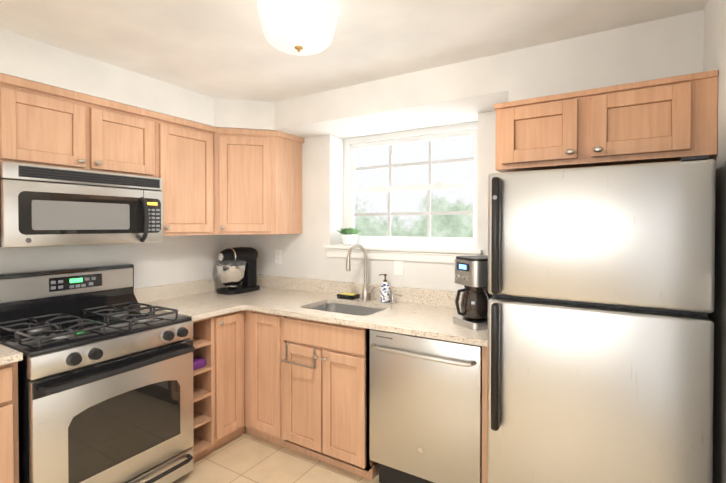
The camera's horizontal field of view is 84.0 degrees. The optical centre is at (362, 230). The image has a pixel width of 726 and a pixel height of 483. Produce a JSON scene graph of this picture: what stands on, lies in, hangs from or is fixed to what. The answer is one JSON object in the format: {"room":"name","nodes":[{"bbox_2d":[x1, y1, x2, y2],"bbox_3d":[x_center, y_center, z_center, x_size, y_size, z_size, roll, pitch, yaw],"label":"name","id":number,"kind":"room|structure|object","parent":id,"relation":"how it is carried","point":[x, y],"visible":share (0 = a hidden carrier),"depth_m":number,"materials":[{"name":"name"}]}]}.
{"room":"kitchen","nodes":[
{"label":"kitchen","id":0,"kind":"room"},
{"bbox_2d":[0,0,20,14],"bbox_3d":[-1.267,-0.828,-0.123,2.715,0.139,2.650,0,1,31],"label":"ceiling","id":1,"kind":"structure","parent":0,"point":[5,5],"depth_m":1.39,"materials":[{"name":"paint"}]},
{"bbox_2d":[0,234,248,288],"bbox_3d":[-2.290,0.249,1.656,0.200,2.340,5.200,0,1,31],"label":"wall","id":2,"kind":"structure","parent":0,"point":[176,259],"depth_m":2.78,"materials":[{"name":"paint"}]},
{"bbox_2d":[0,73,107,171],"bbox_3d":[-1.696,-0.524,2.115,0.323,0.404,0.459,0,1,31],"label":"upper cabinet","id":3,"kind":"object","parent":2,"relation":"attached to","point":[41,124],"depth_m":2.03,"materials":[{"name":"brown wood"}]},
{"bbox_2d":[0,161,162,247],"bbox_3d":[-1.558,-0.122,2.220,0.455,0.392,0.762,0,1,31],"label":"over-the-range microwave","id":4,"kind":"object","parent":3,"relation":"attached to","point":[42,206],"visible":1,"depth_m":2.05,"materials":[{"name":"grey metal"}]},
{"bbox_2d":[108,100,155,176],"bbox_3d":[-1.532,-0.527,2.385,0.323,0.404,0.457,0,1,31],"label":"upper cabinet","id":5,"kind":"object","parent":2,"relation":"attached to","point":[131,129],"depth_m":2.37,"materials":[{"name":"brown wood"}]},
{"bbox_2d":[156,112,219,235],"bbox_3d":[-1.258,-0.352,2.782,0.380,0.764,0.497,0,1,31],"label":"upper cabinet","id":6,"kind":"object","parent":2,"relation":"attached to","point":[187,151],"depth_m":2.69,"materials":[{"name":"brown wood"}]},
{"bbox_2d":[220,128,303,234],"bbox_3d":[-0.906,-0.356,3.140,0.608,0.764,0.608,0,1,31],"label":"upper cabinet","id":7,"kind":"object","parent":2,"relation":"attached to","point":[224,181],"depth_m":2.94,"materials":[{"name":"brown wood"}]},
{"bbox_2d":[172,426,378,482],"bbox_3d":[-0.775,1.480,0.748,3.950,0.100,5.200,0,1,31],"label":"floor","id":8,"kind":"structure","parent":0,"point":[245,457],"depth_m":2.40,"materials":[{"name":"tile"}]},
{"bbox_2d":[0,361,18,482],"bbox_3d":[-1.834,0.978,1.613,0.628,0.882,0.538,0,1,31],"label":"base cabinet","id":9,"kind":"object","parent":8,"relation":"on","point":[9,434],"depth_m":1.65,"materials":[{"name":"brown wood"}]},
{"bbox_2d":[0,344,22,364],"bbox_3d":[-1.928,0.472,1.429,0.653,0.132,0.944,0,1,31],"label":"countertop","id":10,"kind":"structure","parent":9,"relation":"on","point":[8,355],"depth_m":1.65,"materials":[{"name":"stone"}]},
{"bbox_2d":[0,264,194,482],"bbox_3d":[-1.432,0.818,2.147,0.759,1.189,0.762,0,1,31],"label":"range","id":11,"kind":"object","parent":8,"relation":"on","point":[105,379],"visible":1,"depth_m":2.01,"materials":[{"name":"silver metal"}]},
{"bbox_2d":[189,311,235,457],"bbox_3d":[-1.129,0.964,2.770,0.628,0.882,0.280,0,1,31],"label":"base cabinet","id":12,"kind":"object","parent":8,"relation":"on","point":[214,338],"depth_m":2.54,"materials":[{"name":"brown wood"}]},
{"bbox_2d":[134,282,243,320],"bbox_3d":[-1.161,0.457,2.653,0.690,0.132,0.366,0,1,31],"label":"countertop","id":13,"kind":"structure","parent":12,"relation":"on","point":[195,300],"depth_m":2.79,"materials":[{"name":"stone"}]},
{"bbox_2d":[193,356,205,369],"bbox_3d":[-1.049,0.816,2.479,0.130,0.050,0.106,0,1,31],"label":"cloth","id":14,"kind":"object","parent":12,"relation":"in","point":[198,362],"visible":0.46,"depth_m":2.46,"materials":[{"name":"purple fabric"}]},
{"bbox_2d":[236,310,347,453],"bbox_3d":[-0.485,0.963,2.850,0.428,0.882,0.694,0,1,31],"label":"base cabinet","id":15,"kind":"object","parent":8,"relation":"on","point":[249,380],"depth_m":2.51,"materials":[{"name":"brown wood"}]},
{"bbox_2d":[220,274,287,285],"bbox_3d":[-0.899,0.451,3.112,0.660,0.132,0.330,0,1,31],"label":"backsplash","id":16,"kind":"structure","parent":15,"relation":"on","point":[260,278],"depth_m":3.42,"materials":[{"name":"stone"}]},
{"bbox_2d":[216,247,259,294],"bbox_3d":[-1.021,0.308,3.231,0.283,0.354,0.361,0,1,31],"label":"stand mixer","id":17,"kind":"object","parent":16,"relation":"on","point":[236,266],"visible":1,"depth_m":3.12,"materials":[{"name":"black enameled metal"},{"name":"stainless steel"}]},
{"bbox_2d":[280,343,315,368],"bbox_3d":[-0.391,0.755,2.439,0.265,0.108,0.036,0,1,31],"label":"towel bar","id":18,"kind":"object","parent":15,"relation":"attached to","point":[295,363],"visible":0.92,"depth_m":2.43,"materials":[{"name":"silver metal"}]},
{"bbox_2d":[189,275,487,346],"bbox_3d":[-0.219,0.456,2.690,2.260,0.132,0.678,0,1,31],"label":"countertop","id":19,"kind":"structure","parent":15,"relation":"on","point":[426,313],"depth_m":2.61,"materials":[{"name":"stone"}]},
{"bbox_2d":[308,303,383,315],"bbox_3d":[-0.112,0.618,2.622,0.532,0.187,0.382,0,1,31],"label":"sink basin","id":20,"kind":"object","parent":19,"relation":"in","point":[348,309],"visible":0.02,"depth_m":2.83,"materials":[{"name":"silver metal"}]},
{"bbox_2d":[337,292,359,299],"bbox_3d":[-0.107,0.472,2.916,0.140,0.034,0.090,0,1,31],"label":"dish","id":21,"kind":"object","parent":19,"relation":"on","point":[350,296],"visible":0.98,"depth_m":2.88,"materials":[{"name":"black plastic"}]},
{"bbox_2d":[346,244,374,299],"bbox_3d":[-0.006,0.292,2.775,0.143,0.398,0.211,0,1,31],"label":"faucet","id":22,"kind":"object","parent":19,"relation":"on","point":[366,292],"visible":0.98,"depth_m":2.83,"materials":[{"name":"silver metal"}]},
{"bbox_2d":[379,274,389,302],"bbox_3d":[0.152,0.394,2.775,0.073,0.193,0.072,0,1,31],"label":"soap dispenser","id":23,"kind":"object","parent":19,"relation":"on","point":[385,292],"visible":0.98,"depth_m":2.75,"materials":[{"name":"ceramic"}]},
{"bbox_2d":[391,293,401,302],"bbox_3d":[0.226,0.458,2.701,0.101,0.066,0.057,0,1,31],"label":"soap pump","id":24,"kind":"object","parent":19,"relation":"on","point":[392,297],"visible":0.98,"depth_m":2.72,"materials":[{"name":"silver metal"}]},
{"bbox_2d":[453,255,492,329],"bbox_3d":[0.608,0.320,2.142,0.284,0.358,0.200,0,1,-24],"label":"coffee maker","id":25,"kind":"object","parent":19,"relation":"on","point":[471,274],"visible":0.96,"depth_m":2.08,"materials":[{"name":"silver metal"}]},
{"bbox_2d":[370,329,481,482],"bbox_3d":[0.436,0.974,2.278,0.604,0.873,0.675,0,1,31],"label":"dishwasher","id":26,"kind":"object","parent":8,"relation":"on","point":[425,410],"visible":0.83,"depth_m":2.02,"materials":[{"name":"grey metal"}]},
{"bbox_2d":[487,155,715,482],"bbox_3d":[1.028,0.580,1.827,0.742,1.673,0.801,0,1,31],"label":"refrigerator","id":27,"kind":"object","parent":8,"relation":"on","point":[601,289],"visible":1,"depth_m":1.50,"materials":[{"name":"grey metal"}]},
{"bbox_2d":[0,0,707,101],"bbox_3d":[-0.775,-0.959,0.717,3.950,0.100,5.200,0,1,31],"label":"ceiling","id":28,"kind":"structure","parent":0,"point":[223,49],"depth_m":1.90,"materials":[{"name":"paint"}]},
{"bbox_2d":[257,0,338,55],"bbox_3d":[-0.265,-0.828,1.661,0.332,0.185,0.332,0,1,31],"label":"shade","id":29,"kind":"object","parent":28,"relation":"attached to","point":[300,27],"visible":1,"depth_m":1.57,"materials":[{"name":"frosted glass"},{"name":"brass"}]},
{"bbox_2d":[0,10,703,137],"bbox_3d":[-0.903,-0.740,0.798,3.050,0.341,4.600,0,1,31],"label":"soffit beam","id":30,"kind":"structure","parent":28,"relation":"attached to","point":[672,46],"depth_m":2.16,"materials":[{"name":"paint"}]},
{"bbox_2d":[249,110,500,291],"bbox_3d":[0.628,0.235,2.746,3.650,2.340,0.300,0,1,31],"label":"wall","id":31,"kind":"structure","parent":0,"point":[304,254],"depth_m":3.12,"materials":[{"name":"paint"}]},
{"bbox_2d":[275,250,281,263],"bbox_3d":[-0.711,0.220,3.382,0.072,0.116,0.007,0,1,31],"label":"electrical outlet plate","id":32,"kind":"object","parent":31,"relation":"attached to","point":[278,256],"visible":1,"depth_m":3.38,"materials":[{"name":"white plastic"}]},
{"bbox_2d":[394,260,402,275],"bbox_3d":[0.246,0.253,2.796,0.072,0.116,0.012,0,1,31],"label":"switch plate","id":33,"kind":"object","parent":31,"relation":"attached to","point":[398,267],"visible":1,"depth_m":2.79,"materials":[{"name":"white plastic"}]},
{"bbox_2d":[324,244,482,262],"bbox_3d":[0.269,0.159,2.877,1.201,0.090,0.230,0,1,31],"label":"window sill","id":34,"kind":"structure","parent":31,"relation":"attached to","point":[422,253],"depth_m":2.75,"materials":[{"name":"white"}]},
{"bbox_2d":[337,228,360,244],"bbox_3d":[-0.103,0.040,3.119,0.208,0.140,0.178,0,1,31],"label":"succulent plant","id":35,"kind":"object","parent":34,"relation":"on","point":[349,239],"visible":1,"depth_m":3.07,"materials":[{"name":"white ceramic"}]},
{"bbox_2d":[344,121,477,247],"bbox_3d":[0.345,-0.313,2.995,1.131,0.850,0.069,0,1,31],"label":"window","id":36,"kind":"structure","parent":31,"relation":"in","point":[390,140],"depth_m":2.98,"materials":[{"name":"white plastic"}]},
{"bbox_2d":[494,70,717,172],"bbox_3d":[1.087,-0.431,1.896,0.786,0.301,0.657,0,1,31],"label":"upper cabinet","id":37,"kind":"object","parent":31,"relation":"attached to","point":[673,118],"visible":0.98,"depth_m":1.61,"materials":[{"name":"brown wood"}]},
{"bbox_2d":[703,0,725,482],"bbox_3d":[0.620,0.273,-0.293,0.700,2.340,4.900,0,1,31],"label":"wall","id":38,"kind":"structure","parent":0,"point":[714,34],"depth_m":1.42,"materials":[{"name":"paint"}]},
{"label":"outside","id":39,"kind":"structure","parent":0,"visible":0},
{"bbox_2d":[355,136,473,246],"bbox_3d":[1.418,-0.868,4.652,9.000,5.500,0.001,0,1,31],"label":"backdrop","id":40,"kind":"structure","parent":39,"point":[460,225],"depth_m":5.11,"materials":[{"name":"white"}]}
]}

